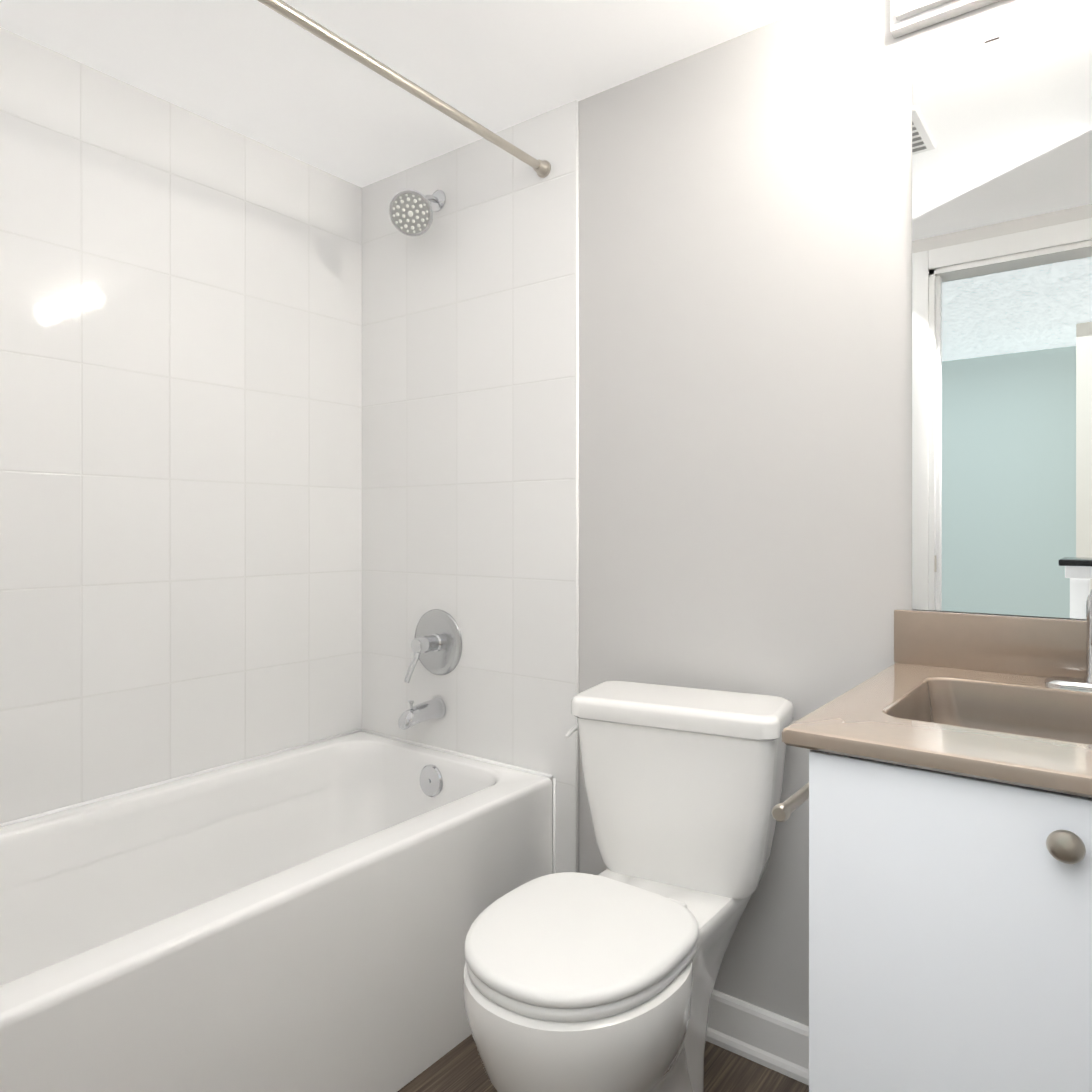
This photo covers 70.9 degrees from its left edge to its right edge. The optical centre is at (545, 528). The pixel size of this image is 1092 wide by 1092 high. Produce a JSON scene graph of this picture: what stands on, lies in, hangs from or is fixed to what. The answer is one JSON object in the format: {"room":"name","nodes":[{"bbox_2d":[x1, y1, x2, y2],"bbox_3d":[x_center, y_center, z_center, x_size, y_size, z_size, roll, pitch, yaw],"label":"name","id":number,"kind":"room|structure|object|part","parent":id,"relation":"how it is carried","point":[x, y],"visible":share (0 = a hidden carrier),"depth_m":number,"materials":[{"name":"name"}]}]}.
{"room":"bathroom","nodes":[
{"label":"bathroom","id":0,"kind":"room"},
{"bbox_2d":[0,27,361,823],"bbox_3d":[-1.075,0.030,1.827,0.120,2.180,1.760,0,0,37],"label":"tiled wall","id":1,"kind":"structure","parent":0,"point":[180,441],"depth_m":1.90,"materials":[{"name":"tile"}]},
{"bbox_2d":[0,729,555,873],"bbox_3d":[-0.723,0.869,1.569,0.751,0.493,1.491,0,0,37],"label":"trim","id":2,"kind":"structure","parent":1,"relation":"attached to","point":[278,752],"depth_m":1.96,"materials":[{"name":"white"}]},
{"bbox_2d":[0,0,825,187],"bbox_3d":[-0.054,-1.100,1.054,2.680,0.080,1.760,0,0,37],"label":"ceiling","id":3,"kind":"structure","parent":0,"point":[258,71],"depth_m":1.72,"materials":[{"name":"white paint"}]},
{"bbox_2d":[397,1034,808,1091],"bbox_3d":[-0.054,1.150,1.056,2.680,0.060,1.760,0,0,37],"label":"floor","id":4,"kind":"structure","parent":0,"point":[459,1067],"depth_m":1.57,"materials":[{"name":"wood"}]},
{"bbox_2d":[0,732,552,1091],"bbox_3d":[-0.732,0.874,1.563,0.743,0.489,1.507,0,0,37],"label":"bathtub","id":5,"kind":"object","parent":4,"relation":"on","point":[301,919],"visible":1,"depth_m":1.56,"materials":[{"name":"white ceramic"}]},
{"bbox_2d":[463,681,793,1091],"bbox_3d":[0.143,0.732,1.394,0.441,0.775,0.704,0,0,37],"label":"toilet","id":6,"kind":"object","parent":4,"relation":"on","point":[604,981],"visible":1,"depth_m":1.40,"materials":[{"name":"white ceramic"}]},
{"bbox_3d":[0.058,0.420,1.603,0.016,0.028,0.064,0,0,37],"label":"flush handle","id":7,"kind":"part","parent":6,"relation":"part of","materials":[{"name":"white plastic"}]},
{"bbox_3d":[0.050,0.693,1.272,0.340,0.019,0.378,0,0,37],"label":"seat","id":8,"kind":"part","parent":6,"relation":"part of","materials":[{"name":"white plastic"}]},
{"bbox_3d":[0.050,0.669,1.272,0.346,0.025,0.384,0,0,37],"label":"lid","id":9,"kind":"part","parent":6,"relation":"part of","materials":[{"name":"white plastic"}]},
{"bbox_3d":[0.277,0.547,1.573,0.421,0.315,0.246,0,0,37],"label":"tank","id":10,"kind":"part","parent":6,"relation":"part of","materials":[{"name":"white ceramic"}]},
{"bbox_3d":[0.275,0.367,1.569,0.441,0.046,0.264,0,0,37],"label":"tank lid","id":11,"kind":"part","parent":6,"relation":"part of","materials":[{"name":"white ceramic"}]},
{"bbox_2d":[772,593,1091,1091],"bbox_3d":[0.722,0.595,1.028,0.690,1.049,0.622,0,0,37],"label":"bathroom vanity","id":12,"kind":"object","parent":4,"relation":"on","point":[946,789],"visible":1,"depth_m":0.90,"materials":[{"name":"white wood"}]},
{"bbox_2d":[782,663,1091,797],"bbox_3d":[0.740,0.314,1.020,0.650,0.124,0.612,0,0,37],"label":"countertop","id":13,"kind":"structure","parent":12,"relation":"on","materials":[{"name":"beige stone"}]},
{"bbox_2d":[1044,593,1091,689],"bbox_3d":[0.845,0.161,1.163,0.160,0.182,0.164,0,0,37],"label":"faucet","id":14,"kind":"object","parent":13,"relation":"on","point":[1054,682],"depth_m":1.21,"materials":[{"name":"silver metal"}]},
{"bbox_3d":[0.455,0.631,0.885,0.297,0.702,0.018,0,0,37],"label":"door","id":15,"kind":"part","parent":12,"relation":"part of","materials":[{"name":"white wood"}]},
{"bbox_3d":[0.538,0.328,0.793,0.034,0.034,0.028,0,0,37],"label":"knob","id":16,"kind":"part","parent":12,"relation":"part of","materials":[{"name":"silver metal"}]},
{"bbox_2d":[579,0,1090,1025],"bbox_3d":[0.488,0.030,1.673,2.560,2.180,0.120,0,0,37],"label":"wall","id":17,"kind":"structure","parent":0,"point":[745,362],"depth_m":1.62,"materials":[{"name":"grey paint"}]},
{"bbox_2d":[362,100,576,872],"bbox_3d":[-0.247,0.029,2.148,0.813,2.180,0.009,0,0,37],"label":"wall tile","id":18,"kind":"structure","parent":17,"relation":"attached to","point":[469,410],"depth_m":2.09,"materials":[{"name":"white tile"}]},
{"bbox_2d":[257,0,550,177],"bbox_3d":[-0.460,-0.915,1.355,0.042,0.042,1.509,0,0,37],"label":"shower curtain rod","id":19,"kind":"object","parent":18,"relation":"attached to","point":[542,168],"visible":0.96,"depth_m":1.56,"materials":[{"name":"silver metal"}]},
{"bbox_2d":[389,189,445,235],"bbox_3d":[-0.339,-0.880,2.102,0.112,0.164,0.173,0,0,37],"label":"shower head","id":20,"kind":"object","parent":18,"relation":"attached to","point":[410,212],"visible":1,"depth_m":2.06},
{"bbox_2d":[398,697,445,729],"bbox_3d":[-0.349,0.509,2.133,0.062,0.074,0.138,0,0,37],"label":"tub spout","id":21,"kind":"object","parent":18,"relation":"attached to","point":[434,707],"visible":1,"depth_m":2.11,"materials":[{"name":"silver metal"}]},
{"bbox_2d":[404,609,461,682],"bbox_3d":[-0.336,0.331,2.150,0.188,0.200,0.094,0,0,37],"label":"shower valve","id":22,"kind":"object","parent":18,"relation":"attached to","point":[436,645],"visible":1,"depth_m":2.16,"materials":[{"name":"grey metal"}]},
{"bbox_3d":[-0.338,0.365,2.147,0.142,0.132,0.087,0,0,37],"label":"shower valve handle mount","id":23,"kind":"part","parent":22,"relation":"part of","materials":[{"name":"silver metal"}]},
{"bbox_2d":[576,100,578,872],"bbox_3d":[0.077,0.030,1.903,0.009,2.176,0.009,0,0,37],"label":"trim","id":24,"kind":"structure","parent":17,"relation":"attached to","point":[577,474],"depth_m":1.90,"materials":[{"name":"white ceramic"}]},
{"bbox_2d":[706,989,808,1084],"bbox_3d":[0.377,1.067,1.669,0.760,0.105,0.022,0,0,37],"label":"baseboard","id":25,"kind":"structure","parent":17,"relation":"attached to","point":[767,1038],"depth_m":1.61,"materials":[{"name":"white wood"}]},
{"bbox_2d":[890,0,999,37],"bbox_3d":[0.865,-0.988,1.216,0.620,0.113,0.151,0,0,37],"label":"vanity light","id":26,"kind":"object","parent":17,"relation":"attached to","point":[908,16],"visible":0.98,"depth_m":1.40,"materials":[{"name":"white"}]},
{"bbox_2d":[894,609,1086,678],"bbox_3d":[0.919,0.203,1.256,0.650,0.100,0.020,0,0,37],"label":"backsplash","id":27,"kind":"structure","parent":17,"relation":"attached to","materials":[{"name":"beige stone"}]},
{"bbox_2d":[912,0,1091,618],"bbox_3d":[0.976,-0.365,1.223,0.721,1.034,0.008,0,0,37],"label":"mirror","id":28,"kind":"object","parent":17,"relation":"attached to","point":[1002,322],"visible":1,"depth_m":1.35,"materials":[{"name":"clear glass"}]}
]}

